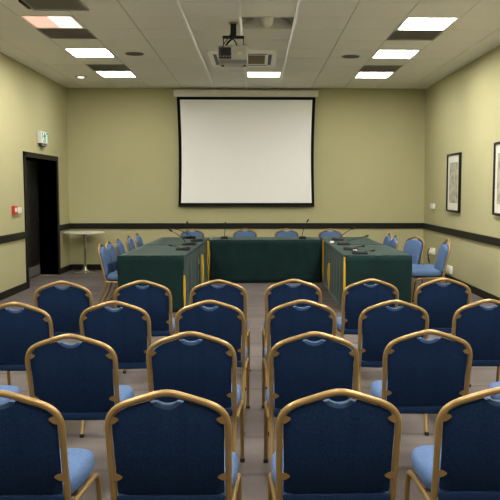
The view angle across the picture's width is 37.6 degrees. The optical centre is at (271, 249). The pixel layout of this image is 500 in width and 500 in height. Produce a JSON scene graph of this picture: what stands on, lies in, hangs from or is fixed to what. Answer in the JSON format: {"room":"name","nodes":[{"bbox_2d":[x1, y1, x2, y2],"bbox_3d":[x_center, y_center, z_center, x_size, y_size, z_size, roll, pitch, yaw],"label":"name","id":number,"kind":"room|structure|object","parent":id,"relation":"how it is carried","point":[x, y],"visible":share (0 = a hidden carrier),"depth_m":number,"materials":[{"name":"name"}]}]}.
{"room":"conference room","nodes":[
{"label":"conference room","id":0,"kind":"room"},
{"bbox_2d":[0,53,69,292],"bbox_3d":[-3.961,-0.786,5.472,0.400,3.820,17.600,0,5,-1],"label":"wall","id":1,"kind":"structure","parent":0,"point":[31,102],"depth_m":11.56,"materials":[{"name":"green paint"}]},
{"bbox_2d":[0,231,26,243],"bbox_3d":[-3.720,0.374,4.188,0.025,0.110,14.840,0,5,-1],"label":"trim","id":2,"kind":"structure","parent":1,"relation":"attached to","point":[21,235],"depth_m":10.93,"materials":[{"name":"black paint"}]},
{"bbox_2d":[12,206,17,214],"bbox_3d":[-3.856,-0.598,11.030,0.042,0.135,0.180,0,5,-1],"label":"fire alarm","id":3,"kind":"object","parent":1,"relation":"attached to","point":[14,208],"visible":1,"depth_m":10.98,"materials":[{"name":"red plastic"}]},
{"bbox_2d":[0,264,70,300],"bbox_3d":[-3.751,1.063,5.620,0.020,0.110,17.580,0,5,-1],"label":"baseboard","id":4,"kind":"structure","parent":1,"relation":"attached to","point":[5,294],"depth_m":11.15,"materials":[{"name":"black paint"}]},
{"bbox_2d":[23,151,60,288],"bbox_3d":[-4.086,-0.546,12.545,0.405,2.170,1.980,0,5,-1],"label":"door","id":5,"kind":"structure","parent":1,"relation":"in","point":[30,168],"depth_m":13.19,"materials":[{"name":"black paint"}]},
{"bbox_2d":[37,131,48,146],"bbox_3d":[-3.868,-1.878,12.429,0.080,0.245,0.410,0,5,-1],"label":"exit sign","id":6,"kind":"object","parent":1,"relation":"attached to","point":[42,137],"visible":1,"depth_m":12.32,"materials":[{"name":"white plastic"}]},
{"bbox_2d":[60,223,69,230],"bbox_3d":[-3.925,-0.435,13.930,0.025,0.110,0.755,0,5,-1],"label":"trim","id":7,"kind":"structure","parent":1,"relation":"attached to","point":[63,226],"depth_m":13.87,"materials":[{"name":"black paint"}]},
{"bbox_2d":[66,88,425,263],"bbox_3d":[-0.624,-1.529,14.413,7.650,3.820,0.200,0,5,-1],"label":"wall","id":8,"kind":"structure","parent":0,"point":[123,144],"depth_m":14.31,"materials":[{"name":"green paint"}]},
{"bbox_2d":[71,264,183,269],"bbox_3d":[-0.471,0.329,14.460,6.950,0.110,0.020,0,5,-1],"label":"baseboard","id":9,"kind":"structure","parent":8,"relation":"attached to","point":[73,266],"depth_m":14.38,"materials":[{"name":"black paint"}]},
{"bbox_2d":[173,90,317,206],"bbox_3d":[-0.487,-1.956,14.209,2.775,2.234,0.138,0,5,-1],"label":"projection screen","id":10,"kind":"object","parent":8,"relation":"attached to","point":[238,148],"visible":1,"depth_m":14.20,"materials":[{"name":"white fabric"}]},
{"bbox_2d":[70,223,422,228],"bbox_3d":[-0.471,-0.473,14.391,6.950,0.110,0.025,0,5,-1],"label":"trim","id":11,"kind":"structure","parent":8,"relation":"attached to","point":[72,225],"depth_m":14.38,"materials":[{"name":"black paint"}]},
{"bbox_2d":[0,0,499,88],"bbox_3d":[-0.287,-2.407,5.415,6.940,0.020,17.590,0,5,-1],"label":"ceiling","id":12,"kind":"structure","parent":0,"point":[319,25],"depth_m":9.75,"materials":[{"name":"tile"}]},
{"bbox_2d":[17,15,85,28],"bbox_3d":[-2.546,-2.691,8.559,0.621,0.075,0.644,0,5,-1],"label":"ceiling light","id":13,"kind":"object","parent":12,"relation":"attached to","point":[36,21],"visible":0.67,"depth_m":8.56,"materials":[{"name":"white plastic"}]},
{"bbox_2d":[23,16,58,26],"bbox_3d":[-2.685,-2.666,8.558,0.272,0.004,0.600,0,5,-1],"label":"diffuser","id":14,"kind":"object","parent":13,"relation":"attached to","point":[35,21],"depth_m":8.56,"materials":[{"name":"pink"}]},
{"bbox_2d":[48,17,80,26],"bbox_3d":[-2.408,-2.666,8.564,0.272,0.004,0.600,0,5,-1],"label":"diffuser","id":15,"kind":"object","parent":13,"relation":"attached to","point":[57,21],"depth_m":8.56,"materials":[{"name":"white plastic"}]},
{"bbox_2d":[18,0,88,10],"bbox_3d":[-2.279,-2.558,7.538,0.626,0.030,0.832,0,5,-1],"label":"ceiling vent","id":16,"kind":"object","parent":12,"relation":"in","point":[36,5],"visible":1,"depth_m":7.75,"materials":[{"name":"grey metal"}]},
{"bbox_2d":[35,28,96,38],"bbox_3d":[-2.560,-2.720,9.207,0.617,0.016,0.640,0,5,-1],"label":"ceiling vent","id":17,"kind":"object","parent":12,"relation":"in","point":[50,33],"visible":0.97,"depth_m":9.23,"materials":[{"name":"grey metal"}]},
{"bbox_2d":[63,48,115,56],"bbox_3d":[-2.587,-2.852,10.496,0.621,0.075,0.644,0,5,-1],"label":"ceiling light","id":18,"kind":"object","parent":12,"relation":"attached to","point":[75,52],"visible":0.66,"depth_m":10.50,"materials":[{"name":"white plastic"}]},
{"bbox_2d":[67,49,93,55],"bbox_3d":[-2.725,-2.827,10.495,0.272,0.004,0.600,0,5,-1],"label":"diffuser","id":19,"kind":"object","parent":18,"relation":"attached to","point":[74,52],"depth_m":10.50,"materials":[{"name":"white plastic"}]},
{"bbox_2d":[87,49,111,55],"bbox_3d":[-2.449,-2.827,10.501,0.272,0.004,0.600,0,5,-1],"label":"diffuser","id":20,"kind":"object","parent":18,"relation":"attached to","point":[93,52],"depth_m":10.50,"materials":[{"name":"white plastic"}]},
{"bbox_2d":[85,64,130,70],"bbox_3d":[-2.614,-2.934,11.789,0.617,0.016,0.640,0,5,-1],"label":"ceiling vent","id":21,"kind":"object","parent":12,"relation":"in","point":[95,67],"visible":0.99,"depth_m":11.80,"materials":[{"name":"grey metal"}]},
{"bbox_2d":[94,71,136,76],"bbox_3d":[-2.628,-3.012,12.433,0.621,0.075,0.644,0,5,-1],"label":"ceiling light","id":22,"kind":"object","parent":12,"relation":"attached to","point":[101,73],"visible":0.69,"depth_m":12.41,"materials":[{"name":"white plastic"}]},
{"bbox_2d":[98,72,118,75],"bbox_3d":[-2.766,-2.988,12.432,0.272,0.004,0.600,0,5,-1],"label":"diffuser","id":23,"kind":"object","parent":22,"relation":"attached to","point":[99,73],"depth_m":12.41,"materials":[{"name":"white plastic"}]},
{"bbox_2d":[115,72,134,76],"bbox_3d":[-2.490,-2.988,12.438,0.272,0.004,0.600,0,5,-1],"label":"diffuser","id":24,"kind":"object","parent":22,"relation":"attached to","point":[119,74],"depth_m":12.52,"materials":[{"name":"white plastic"}]},
{"bbox_2d":[125,52,143,55],"bbox_3d":[-1.967,-2.818,10.544,0.272,0.012,0.272,0,5,-1],"label":"ceiling speaker","id":25,"kind":"object","parent":12,"relation":"attached to","point":[126,53],"visible":1,"depth_m":10.49},
{"bbox_2d":[126,53,142,55],"bbox_3d":[-1.967,-2.818,10.544,0.244,0.010,0.244,0,5,-1],"label":"grille","id":26,"kind":"object","parent":25,"relation":"attached to","point":[131,54],"depth_m":10.57,"materials":[{"name":"black metal"}]},
{"bbox_2d":[176,0,214,88],"bbox_3d":[-0.917,-2.388,5.403,0.030,0.016,17.600,0,5,-1],"label":"trim","id":27,"kind":"structure","parent":12,"relation":"attached to","point":[178,1],"depth_m":9.38,"materials":[{"name":"white metal"}]},
{"bbox_2d":[218,22,247,66],"bbox_3d":[-0.448,-2.414,8.594,0.345,0.484,0.535,0,5,-1],"label":"projector","id":28,"kind":"object","parent":12,"relation":"attached to","point":[236,55],"visible":1,"depth_m":8.41,"materials":[{"name":"grey plastic"}]},
{"bbox_2d":[0,0,480,87],"bbox_3d":[-0.287,-2.408,5.414,6.950,0.018,17.600,0,5,-1],"label":"trim","id":29,"kind":"structure","parent":12,"relation":"attached to","point":[117,0],"depth_m":9.64,"materials":[{"name":"grey plastic"}]},
{"bbox_2d":[237,0,247,88],"bbox_3d":[-0.292,-2.389,5.416,0.030,0.016,17.600,0,5,-1],"label":"trim","id":30,"kind":"structure","parent":12,"relation":"attached to","point":[238,1],"depth_m":8.72,"materials":[{"name":"white metal"}]},
{"bbox_2d":[207,50,277,66],"bbox_3d":[-0.422,-2.836,10.896,0.990,0.032,1.200,0,5,-1],"label":"air conditioning unit","id":31,"kind":"object","parent":12,"relation":"attached to","point":[256,58],"visible":0.7,"depth_m":10.77,"materials":[{"name":"white metal"}]},
{"bbox_2d":[248,55,264,63],"bbox_3d":[-0.422,-2.838,10.896,0.650,0.026,0.760,0,5,-1],"label":"grille","id":32,"kind":"object","parent":31,"relation":"attached to","point":[252,59],"depth_m":10.88,"materials":[{"name":"brown"}]},
{"bbox_2d":[246,71,281,77],"bbox_3d":[-0.128,-3.017,12.485,0.621,0.075,0.644,0,5,-1],"label":"ceiling light","id":33,"kind":"object","parent":12,"relation":"attached to","point":[250,74],"visible":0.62,"depth_m":12.52,"materials":[{"name":"white plastic"}]},
{"bbox_2d":[248,72,263,76],"bbox_3d":[-0.267,-2.992,12.484,0.272,0.004,0.600,0,5,-1],"label":"diffuser","id":34,"kind":"object","parent":33,"relation":"attached to","point":[250,74],"depth_m":12.52,"materials":[{"name":"white plastic"}]},
{"bbox_2d":[264,72,279,76],"bbox_3d":[0.010,-2.993,12.490,0.272,0.004,0.600,0,5,-1],"label":"diffuser","id":35,"kind":"object","parent":33,"relation":"attached to","point":[266,74],"depth_m":12.52,"materials":[{"name":"white plastic"}]},
{"bbox_2d":[242,16,293,28],"bbox_3d":[-0.047,-2.731,8.608,0.632,0.142,0.640,0,5,-1],"label":"ceiling fitting","id":36,"kind":"object","parent":12,"relation":"attached to","point":[248,22],"visible":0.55,"depth_m":8.91,"materials":[{"name":"grey metal"}]},
{"bbox_2d":[260,17,273,27],"bbox_3d":[-0.047,-2.724,8.609,0.170,0.100,0.608,0,5,-1],"label":"lamp","id":37,"kind":"object","parent":36,"relation":"attached to","point":[265,22],"depth_m":8.72,"materials":[{"name":"white ceramic"}]},
{"bbox_2d":[278,0,300,88],"bbox_3d":[0.333,-2.390,5.429,0.030,0.016,17.600,0,5,-1],"label":"trim","id":38,"kind":"structure","parent":12,"relation":"attached to","point":[299,1],"depth_m":9.38,"materials":[{"name":"white metal"}]},
{"bbox_2d":[342,55,359,58],"bbox_3d":[1.163,-2.836,10.759,0.272,0.012,0.272,0,5,-1],"label":"ceiling speaker","id":39,"kind":"object","parent":12,"relation":"attached to","point":[343,56],"visible":1,"depth_m":10.73},
{"bbox_2d":[353,72,394,77],"bbox_3d":[1.746,-3.020,12.524,0.621,0.075,0.644,0,5,-1],"label":"ceiling light","id":40,"kind":"object","parent":12,"relation":"attached to","point":[359,74],"visible":0.69,"depth_m":12.52,"materials":[{"name":"white plastic"}]},
{"bbox_2d":[356,72,375,76],"bbox_3d":[1.608,-2.995,12.523,0.272,0.004,0.600,0,5,-1],"label":"diffuser","id":41,"kind":"object","parent":40,"relation":"attached to","point":[359,74],"depth_m":12.52,"materials":[{"name":"white plastic"}]},
{"bbox_2d":[372,72,390,76],"bbox_3d":[1.885,-2.996,12.529,0.272,0.004,0.600,0,5,-1],"label":"diffuser","id":42,"kind":"object","parent":40,"relation":"attached to","point":[375,74],"depth_m":12.52,"materials":[{"name":"white plastic"}]},
{"bbox_2d":[358,65,402,71],"bbox_3d":[1.760,-2.942,11.881,0.617,0.016,0.640,0,5,-1],"label":"ceiling vent","id":43,"kind":"object","parent":12,"relation":"in","point":[366,68],"visible":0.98,"depth_m":11.92,"materials":[{"name":"grey metal"}]},
{"bbox_2d":[371,50,421,57],"bbox_3d":[1.787,-2.859,10.587,0.621,0.075,0.644,0,5,-1],"label":"ceiling light","id":44,"kind":"object","parent":12,"relation":"attached to","point":[379,53],"visible":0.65,"depth_m":10.58,"materials":[{"name":"white plastic"}]},
{"bbox_2d":[374,50,396,56],"bbox_3d":[1.649,-2.834,10.586,0.272,0.004,0.600,0,5,-1],"label":"diffuser","id":45,"kind":"object","parent":44,"relation":"attached to","point":[379,53],"depth_m":10.58,"materials":[{"name":"white plastic"}]},
{"bbox_2d":[392,51,416,56],"bbox_3d":[1.925,-2.835,10.592,0.272,0.004,0.600,0,5,-1],"label":"diffuser","id":46,"kind":"object","parent":44,"relation":"attached to","point":[397,53],"depth_m":10.59,"materials":[{"name":"white plastic"}]},
{"bbox_2d":[386,30,444,40],"bbox_3d":[1.814,-2.727,9.298,0.617,0.016,0.640,0,5,-1],"label":"ceiling vent","id":47,"kind":"object","parent":12,"relation":"in","point":[425,35],"visible":0.98,"depth_m":9.31,"materials":[{"name":"grey metal"}]},
{"bbox_2d":[395,17,459,29],"bbox_3d":[1.828,-2.698,8.650,0.621,0.075,0.644,0,5,-1],"label":"ceiling light","id":48,"kind":"object","parent":12,"relation":"attached to","point":[409,23],"visible":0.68,"depth_m":8.66,"materials":[{"name":"white plastic"}]},
{"bbox_2d":[399,18,430,28],"bbox_3d":[1.690,-2.673,8.650,0.272,0.004,0.600,0,5,-1],"label":"diffuser","id":49,"kind":"object","parent":48,"relation":"attached to","point":[408,23],"depth_m":8.66,"materials":[{"name":"white plastic"}]},
{"bbox_2d":[421,18,453,28],"bbox_3d":[1.966,-2.674,8.655,0.272,0.004,0.600,0,5,-1],"label":"diffuser","id":50,"kind":"object","parent":48,"relation":"attached to","point":[431,23],"depth_m":8.66,"materials":[{"name":"white plastic"}]},
{"bbox_2d":[0,270,499,499],"bbox_3d":[-0.487,1.161,5.707,7.750,0.100,18.000,0,5,-1],"label":"floor","id":51,"kind":"structure","parent":0,"point":[254,473],"depth_m":5.72,"materials":[{"name":"beige carpet"}]},
{"bbox_2d":[0,385,20,402],"bbox_3d":[-1.625,0.828,3.876,0.501,0.879,0.614,0,5,-1],"label":"banquet chair","id":52,"kind":"object","parent":51,"relation":"on","point":[11,388],"visible":0.08,"depth_m":4.03,"materials":[{"name":"blue fabric"}]},
{"bbox_2d":[0,302,53,384],"bbox_3d":[-1.617,0.743,4.893,0.501,0.879,0.614,0,5,0],"label":"banquet chair","id":53,"kind":"object","parent":51,"relation":"on","point":[21,329],"visible":0.61,"depth_m":4.67,"materials":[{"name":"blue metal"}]},
{"bbox_2d":[0,390,101,499],"bbox_3d":[-0.972,0.911,2.873,0.501,0.879,0.614,0,5,-1],"label":"banquet chair","id":54,"kind":"object","parent":51,"relation":"on","point":[33,466],"visible":1,"depth_m":2.67,"materials":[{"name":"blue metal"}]},
{"bbox_2d":[34,281,92,337],"bbox_3d":[-1.628,0.654,5.959,0.501,0.879,0.614,0,5,-1],"label":"banquet chair","id":55,"kind":"object","parent":51,"relation":"on","point":[64,305],"visible":0.51,"depth_m":5.73,"materials":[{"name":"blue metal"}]},
{"bbox_2d":[25,334,135,483],"bbox_3d":[-0.995,0.827,3.879,0.501,0.879,0.614,0,5,-1],"label":"banquet chair","id":56,"kind":"object","parent":51,"relation":"on","point":[76,379],"visible":0.69,"depth_m":3.66,"materials":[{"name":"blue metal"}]},
{"bbox_2d":[63,231,104,273],"bbox_3d":[-3.541,0.041,13.930,0.764,0.772,0.764,0,5,-1],"label":"round table","id":57,"kind":"object","parent":51,"relation":"on","point":[85,270],"visible":1,"depth_m":13.89,"materials":[{"name":"silver metal"}]},
{"bbox_2d":[95,243,117,309],"bbox_3d":[-1.988,0.350,9.623,0.614,0.879,0.501,0,5,-1],"label":"banquet chair","id":58,"kind":"object","parent":51,"relation":"on","point":[103,254],"visible":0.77,"depth_m":9.43,"materials":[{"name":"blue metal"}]},
{"bbox_2d":[105,241,116,300],"bbox_3d":[-2.004,0.309,10.121,0.614,0.879,0.501,0,5,-1],"label":"banquet chair","id":59,"kind":"object","parent":51,"relation":"on","point":[111,249],"visible":0.41,"depth_m":10.00,"materials":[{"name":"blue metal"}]},
{"bbox_2d":[111,238,124,299],"bbox_3d":[-2.006,0.259,10.719,0.614,0.879,0.501,0,5,-1],"label":"banquet chair","id":60,"kind":"object","parent":51,"relation":"on","point":[119,247],"visible":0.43,"depth_m":10.53,"materials":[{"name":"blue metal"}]},
{"bbox_2d":[79,301,157,437],"bbox_3d":[-1.003,0.739,4.946,0.501,0.879,0.614,0,5,0],"label":"banquet chair","id":61,"kind":"object","parent":51,"relation":"on","point":[125,330],"visible":0.56,"depth_m":4.71,"materials":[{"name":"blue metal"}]},
{"bbox_2d":[126,235,134,250],"bbox_3d":[-1.980,0.203,11.397,0.614,0.879,0.501,0,5,-1],"label":"banquet chair","id":62,"kind":"object","parent":51,"relation":"on","point":[130,244],"visible":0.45,"depth_m":11.23,"materials":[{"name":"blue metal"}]},
{"bbox_2d":[134,233,142,247],"bbox_3d":[-1.952,0.155,11.966,0.614,0.879,0.501,0,5,-1],"label":"banquet chair","id":63,"kind":"object","parent":51,"relation":"on","point":[138,240],"visible":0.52,"depth_m":11.79,"materials":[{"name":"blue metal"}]},
{"bbox_2d":[113,280,179,373],"bbox_3d":[-1.018,0.651,6.002,0.501,0.879,0.614,0,5,-2],"label":"banquet chair","id":64,"kind":"object","parent":51,"relation":"on","point":[155,301],"visible":0.65,"depth_m":5.77,"materials":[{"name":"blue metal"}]},
{"bbox_2d":[104,389,241,499],"bbox_3d":[-0.372,0.911,2.876,0.501,0.879,0.614,0,5,0],"label":"banquet chair","id":65,"kind":"object","parent":51,"relation":"on","point":[175,450],"visible":1,"depth_m":2.66,"materials":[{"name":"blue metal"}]},
{"bbox_2d":[180,228,204,236],"bbox_3d":[-1.416,0.070,12.986,0.501,0.879,0.614,0,5,-1],"label":"banquet chair","id":66,"kind":"object","parent":51,"relation":"on","point":[196,233],"visible":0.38,"depth_m":13.15,"materials":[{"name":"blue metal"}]},
{"bbox_2d":[146,331,244,461],"bbox_3d":[-0.404,0.822,3.942,0.501,0.879,0.614,0,5,0],"label":"banquet chair","id":67,"kind":"object","parent":51,"relation":"on","point":[201,368],"visible":0.65,"depth_m":3.72,"materials":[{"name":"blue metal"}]},
{"bbox_2d":[175,300,249,435],"bbox_3d":[-0.400,0.736,4.978,0.501,0.879,0.614,0,5,-1],"label":"banquet chair","id":68,"kind":"object","parent":51,"relation":"on","point":[223,323],"visible":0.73,"depth_m":4.74,"materials":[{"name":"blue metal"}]},
{"bbox_2d":[189,279,250,389],"bbox_3d":[-0.425,0.647,6.044,0.501,0.879,0.614,0,5,-1],"label":"banquet chair","id":69,"kind":"object","parent":51,"relation":"on","point":[227,294],"visible":0.55,"depth_m":5.80,"materials":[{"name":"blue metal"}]},
{"bbox_2d":[232,228,257,236],"bbox_3d":[-0.473,0.061,13.095,0.501,0.879,0.614,0,5,-1],"label":"banquet chair","id":70,"kind":"object","parent":51,"relation":"on","point":[239,233],"visible":0.35,"depth_m":13.25,"materials":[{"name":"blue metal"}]},
{"bbox_2d":[274,228,298,236],"bbox_3d":[0.282,0.061,13.101,0.501,0.879,0.614,0,5,-1],"label":"banquet chair","id":71,"kind":"object","parent":51,"relation":"on","point":[292,233],"visible":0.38,"depth_m":13.26,"materials":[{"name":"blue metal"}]},
{"bbox_2d":[262,279,321,388],"bbox_3d":[0.170,0.645,6.077,0.501,0.879,0.614,0,5,-1],"label":"banquet chair","id":72,"kind":"object","parent":51,"relation":"on","point":[281,294],"visible":0.55,"depth_m":5.83,"materials":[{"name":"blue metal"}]},
{"bbox_2d":[262,299,336,434],"bbox_3d":[0.189,0.735,4.995,0.501,0.879,0.614,0,5,-2],"label":"banquet chair","id":73,"kind":"object","parent":51,"relation":"on","point":[291,321],"visible":0.66,"depth_m":4.75,"materials":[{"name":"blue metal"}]},
{"bbox_2d":[263,331,358,471],"bbox_3d":[0.209,0.823,3.934,0.501,0.879,0.614,0,5,-1],"label":"banquet chair","id":74,"kind":"object","parent":51,"relation":"on","point":[302,368],"visible":0.74,"depth_m":3.71,"materials":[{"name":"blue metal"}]},
{"bbox_2d":[318,228,342,237],"bbox_3d":[1.064,0.068,13.018,0.501,0.879,0.614,0,5,-1],"label":"banquet chair","id":75,"kind":"object","parent":51,"relation":"on","point":[325,233],"visible":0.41,"depth_m":13.18,"materials":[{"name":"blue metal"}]},
{"bbox_2d":[268,388,401,499],"bbox_3d":[0.238,0.910,2.888,0.501,0.879,0.614,0,5,-2],"label":"banquet chair","id":76,"kind":"object","parent":51,"relation":"on","point":[330,450],"visible":1,"depth_m":2.67,"materials":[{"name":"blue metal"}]},
{"bbox_2d":[332,279,398,369],"bbox_3d":[0.780,0.644,6.089,0.501,0.879,0.614,0,5,-2],"label":"banquet chair","id":77,"kind":"object","parent":51,"relation":"on","point":[356,299],"visible":0.69,"depth_m":5.85,"materials":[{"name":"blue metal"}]},
{"bbox_2d":[383,233,391,245],"bbox_3d":[1.683,0.156,11.962,0.614,0.879,0.501,0,5,-1],"label":"banquet chair","id":78,"kind":"object","parent":51,"relation":"on","point":[387,239],"visible":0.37,"depth_m":11.84,"materials":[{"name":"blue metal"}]},
{"bbox_2d":[350,300,428,435],"bbox_3d":[0.790,0.736,4.983,0.501,0.879,0.614,0,5,0],"label":"banquet chair","id":79,"kind":"object","parent":51,"relation":"on","point":[382,325],"visible":0.59,"depth_m":4.75,"materials":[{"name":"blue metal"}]},
{"bbox_2d":[389,235,398,248],"bbox_3d":[1.704,0.198,11.454,0.614,0.879,0.501,0,5,-1],"label":"banquet chair","id":80,"kind":"object","parent":51,"relation":"on","point":[394,242],"visible":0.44,"depth_m":11.30,"materials":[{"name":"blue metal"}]},
{"bbox_2d":[403,236,424,286],"bbox_3d":[1.965,0.237,10.984,0.614,0.879,0.501,-3,5,-29],"label":"banquet chair","id":81,"kind":"object","parent":51,"relation":"on","point":[415,248],"visible":0.58,"depth_m":10.96,"materials":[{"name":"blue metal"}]},
{"bbox_2d":[368,329,472,413],"bbox_3d":[0.797,0.818,3.986,0.501,0.879,0.614,0,5,0],"label":"banquet chair","id":82,"kind":"object","parent":51,"relation":"on","point":[424,375],"visible":0.7,"depth_m":3.77,"materials":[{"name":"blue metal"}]},
{"bbox_2d":[411,239,450,303],"bbox_3d":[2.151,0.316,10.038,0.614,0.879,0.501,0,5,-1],"label":"banquet chair","id":83,"kind":"object","parent":51,"relation":"on","point":[440,266],"visible":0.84,"depth_m":9.84,"materials":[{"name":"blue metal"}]},
{"bbox_2d":[414,278,470,386],"bbox_3d":[1.377,0.639,6.142,0.501,0.879,0.614,0,5,0],"label":"banquet chair","id":84,"kind":"object","parent":51,"relation":"on","point":[441,302],"visible":0.5,"depth_m":5.91,"materials":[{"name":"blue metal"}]},
{"bbox_2d":[404,387,499,499],"bbox_3d":[0.825,0.908,2.911,0.501,0.879,0.614,0,5,0],"label":"banquet chair","id":85,"kind":"object","parent":51,"relation":"on","point":[466,465],"visible":1,"depth_m":2.71,"materials":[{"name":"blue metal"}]},
{"bbox_2d":[451,299,499,381],"bbox_3d":[1.404,0.733,5.016,0.501,0.879,0.614,0,5,-1],"label":"banquet chair","id":86,"kind":"object","parent":51,"relation":"on","point":[479,326],"visible":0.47,"depth_m":4.79,"materials":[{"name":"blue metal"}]},
{"bbox_2d":[488,382,499,399],"bbox_3d":[1.464,0.821,3.961,0.501,0.879,0.614,0,5,-1],"label":"banquet chair","id":87,"kind":"object","parent":51,"relation":"on","point":[494,384],"visible":0.12,"depth_m":4.10,"materials":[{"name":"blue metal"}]},
{"bbox_3d":[-1.534,0.370,10.276,0.813,0.721,1.766,0,5,1],"label":"trestle table","id":88,"kind":"object","parent":51,"relation":"on","visible":0},
{"bbox_2d":[117,245,198,311],"bbox_3d":[-1.527,0.360,10.267,0.877,0.722,1.814,0,5,1],"label":"tablecloth","id":89,"kind":"object","parent":88,"relation":"on","point":[163,265],"visible":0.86,"depth_m":9.38,"materials":[{"name":"green fabric"}]},
{"bbox_2d":[168,244,189,249],"bbox_3d":[-1.287,-0.038,10.227,0.307,0.080,0.132,0,5,-1],"label":"gooseneck microphone","id":90,"kind":"object","parent":89,"relation":"on","point":[188,247],"visible":1,"depth_m":10.18,"materials":[{"name":"black plastic"}]},
{"bbox_2d":[169,229,195,244],"bbox_3d":[-1.355,-0.196,11.116,0.404,0.246,0.132,0,5,-1],"label":"gooseneck microphone","id":91,"kind":"object","parent":89,"relation":"on","point":[185,243],"visible":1,"depth_m":11.08,"materials":[{"name":"black plastic"}]},
{"bbox_3d":[-1.517,0.218,12.099,0.813,0.721,1.816,0,5,1],"label":"trestle table","id":92,"kind":"object","parent":51,"relation":"on","visible":0},
{"bbox_2d":[145,237,209,287],"bbox_3d":[-1.492,0.207,12.103,0.913,0.720,1.860,0,5,1],"label":"tablecloth","id":93,"kind":"object","parent":92,"relation":"on","point":[204,247],"visible":0.63,"depth_m":12.01,"materials":[{"name":"green fabric"}]},
{"bbox_2d":[174,227,202,241],"bbox_3d":[-1.348,-0.255,11.944,0.466,0.227,0.132,0,5,-1],"label":"gooseneck microphone","id":94,"kind":"object","parent":93,"relation":"on","point":[193,239],"visible":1,"depth_m":11.90,"materials":[{"name":"black plastic"}]},
{"bbox_3d":[1.343,0.367,10.314,0.835,0.721,1.786,0,5,-1],"label":"trestle table","id":95,"kind":"object","parent":51,"relation":"on","visible":0,"materials":[{"name":"green fabric"}]},
{"bbox_2d":[327,245,411,308],"bbox_3d":[1.329,0.357,10.302,0.928,0.722,1.848,0,5,-1],"label":"tablecloth","id":96,"kind":"object","parent":95,"relation":"on","point":[388,264],"visible":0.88,"depth_m":9.41,"materials":[{"name":"green fabric"}]},
{"bbox_2d":[343,245,364,249],"bbox_3d":[1.160,-0.035,10.259,0.308,0.068,0.132,0,5,-1],"label":"gooseneck microphone","id":97,"kind":"object","parent":96,"relation":"on","point":[344,247],"visible":0.98,"depth_m":10.21,"materials":[{"name":"black plastic"}]},
{"bbox_2d":[352,249,374,253],"bbox_3d":[1.209,0.021,9.622,0.298,0.062,0.132,0,5,-1],"label":"gooseneck microphone","id":98,"kind":"object","parent":96,"relation":"on","point":[372,250],"visible":1,"depth_m":9.57,"materials":[{"name":"black plastic"}]},
{"bbox_3d":[1.290,0.214,12.146,0.785,0.721,1.816,0,5,-1],"label":"trestle table","id":99,"kind":"object","parent":51,"relation":"on","visible":0,"materials":[{"name":"green fabric"}]},
{"bbox_2d":[320,237,382,290],"bbox_3d":[1.281,0.203,12.150,0.853,0.720,1.857,0,5,-1],"label":"tablecloth","id":100,"kind":"object","parent":99,"relation":"on","point":[325,241],"visible":0.62,"depth_m":12.00,"materials":[{"name":"green fabric"}]},
{"bbox_2d":[331,227,354,240],"bbox_3d":[1.188,-0.270,12.167,0.384,0.221,0.132,0,5,-1],"label":"gooseneck microphone","id":101,"kind":"object","parent":100,"relation":"on","point":[332,238],"visible":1,"depth_m":12.12,"materials":[{"name":"black plastic"}]},
{"bbox_2d":[336,235,368,244],"bbox_3d":[1.240,-0.155,11.194,0.488,0.152,0.132,0,5,-1],"label":"gooseneck microphone","id":102,"kind":"object","parent":100,"relation":"on","point":[337,243],"visible":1,"depth_m":11.15,"materials":[{"name":"black plastic"}]},
{"bbox_3d":[-0.102,0.169,12.698,1.835,0.721,0.690,0,5,-1],"label":"trestle table","id":103,"kind":"object","parent":51,"relation":"on","visible":0},
{"bbox_2d":[210,237,320,282],"bbox_3d":[-0.102,0.157,12.698,1.865,0.720,0.737,0,5,-1],"label":"tablecloth","id":104,"kind":"object","parent":103,"relation":"on","point":[232,259],"visible":0.97,"depth_m":12.34,"materials":[{"name":"green fabric"}]},
{"bbox_2d":[423,45,499,297],"bbox_3d":[3.287,-0.798,5.623,0.200,3.820,17.600,0,5,-1],"label":"wall","id":105,"kind":"structure","parent":0,"point":[463,107],"depth_m":11.47,"materials":[{"name":"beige paint"}]},
{"bbox_2d":[427,248,434,263],"bbox_3d":[2.957,0.104,13.652,0.128,0.288,0.222,0,5,-1],"label":"wall socket","id":106,"kind":"object","parent":105,"relation":"attached to","point":[432,250],"visible":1,"depth_m":13.59,"materials":[{"name":"white plastic"}]},
{"bbox_2d":[446,152,461,212],"bbox_3d":[3.026,-1.119,12.200,0.044,0.970,0.770,0,5,-1],"label":"framed picture","id":107,"kind":"object","parent":105,"relation":"attached to","point":[454,160],"visible":1,"depth_m":12.16,"materials":[{"name":"black paint"}]},
{"bbox_2d":[449,162,457,202],"bbox_3d":[3.026,-1.119,12.200,0.002,0.670,0.510,0,5,-1],"label":"print","id":108,"kind":"object","parent":107,"relation":"attached to","point":[453,166],"depth_m":12.20},
{"bbox_2d":[423,223,499,246],"bbox_3d":[3.175,0.249,5.695,0.025,0.110,17.575,0,5,-1],"label":"trim","id":109,"kind":"structure","parent":105,"relation":"attached to","point":[495,241],"depth_m":11.52,"materials":[{"name":"black paint"}]},
{"bbox_2d":[441,274,499,304],"bbox_3d":[3.177,1.051,5.765,0.020,0.110,17.580,0,5,-1],"label":"baseboard","id":110,"kind":"structure","parent":105,"relation":"attached to","point":[483,294],"depth_m":10.89,"materials":[{"name":"black paint"}]},
{"bbox_2d":[492,141,499,215],"bbox_3d":[3.078,-0.949,9.731,0.044,0.990,0.760,0,5,-1],"label":"framed picture","id":111,"kind":"object","parent":105,"relation":"attached to","point":[496,153],"visible":1,"depth_m":10.02,"materials":[{"name":"black paint"}]},
{"bbox_2d":[497,153,499,203],"bbox_3d":[3.078,-0.949,9.731,0.002,0.690,0.500,0,5,-1],"label":"print","id":112,"kind":"object","parent":111,"relation":"attached to","point":[498,154],"depth_m":9.93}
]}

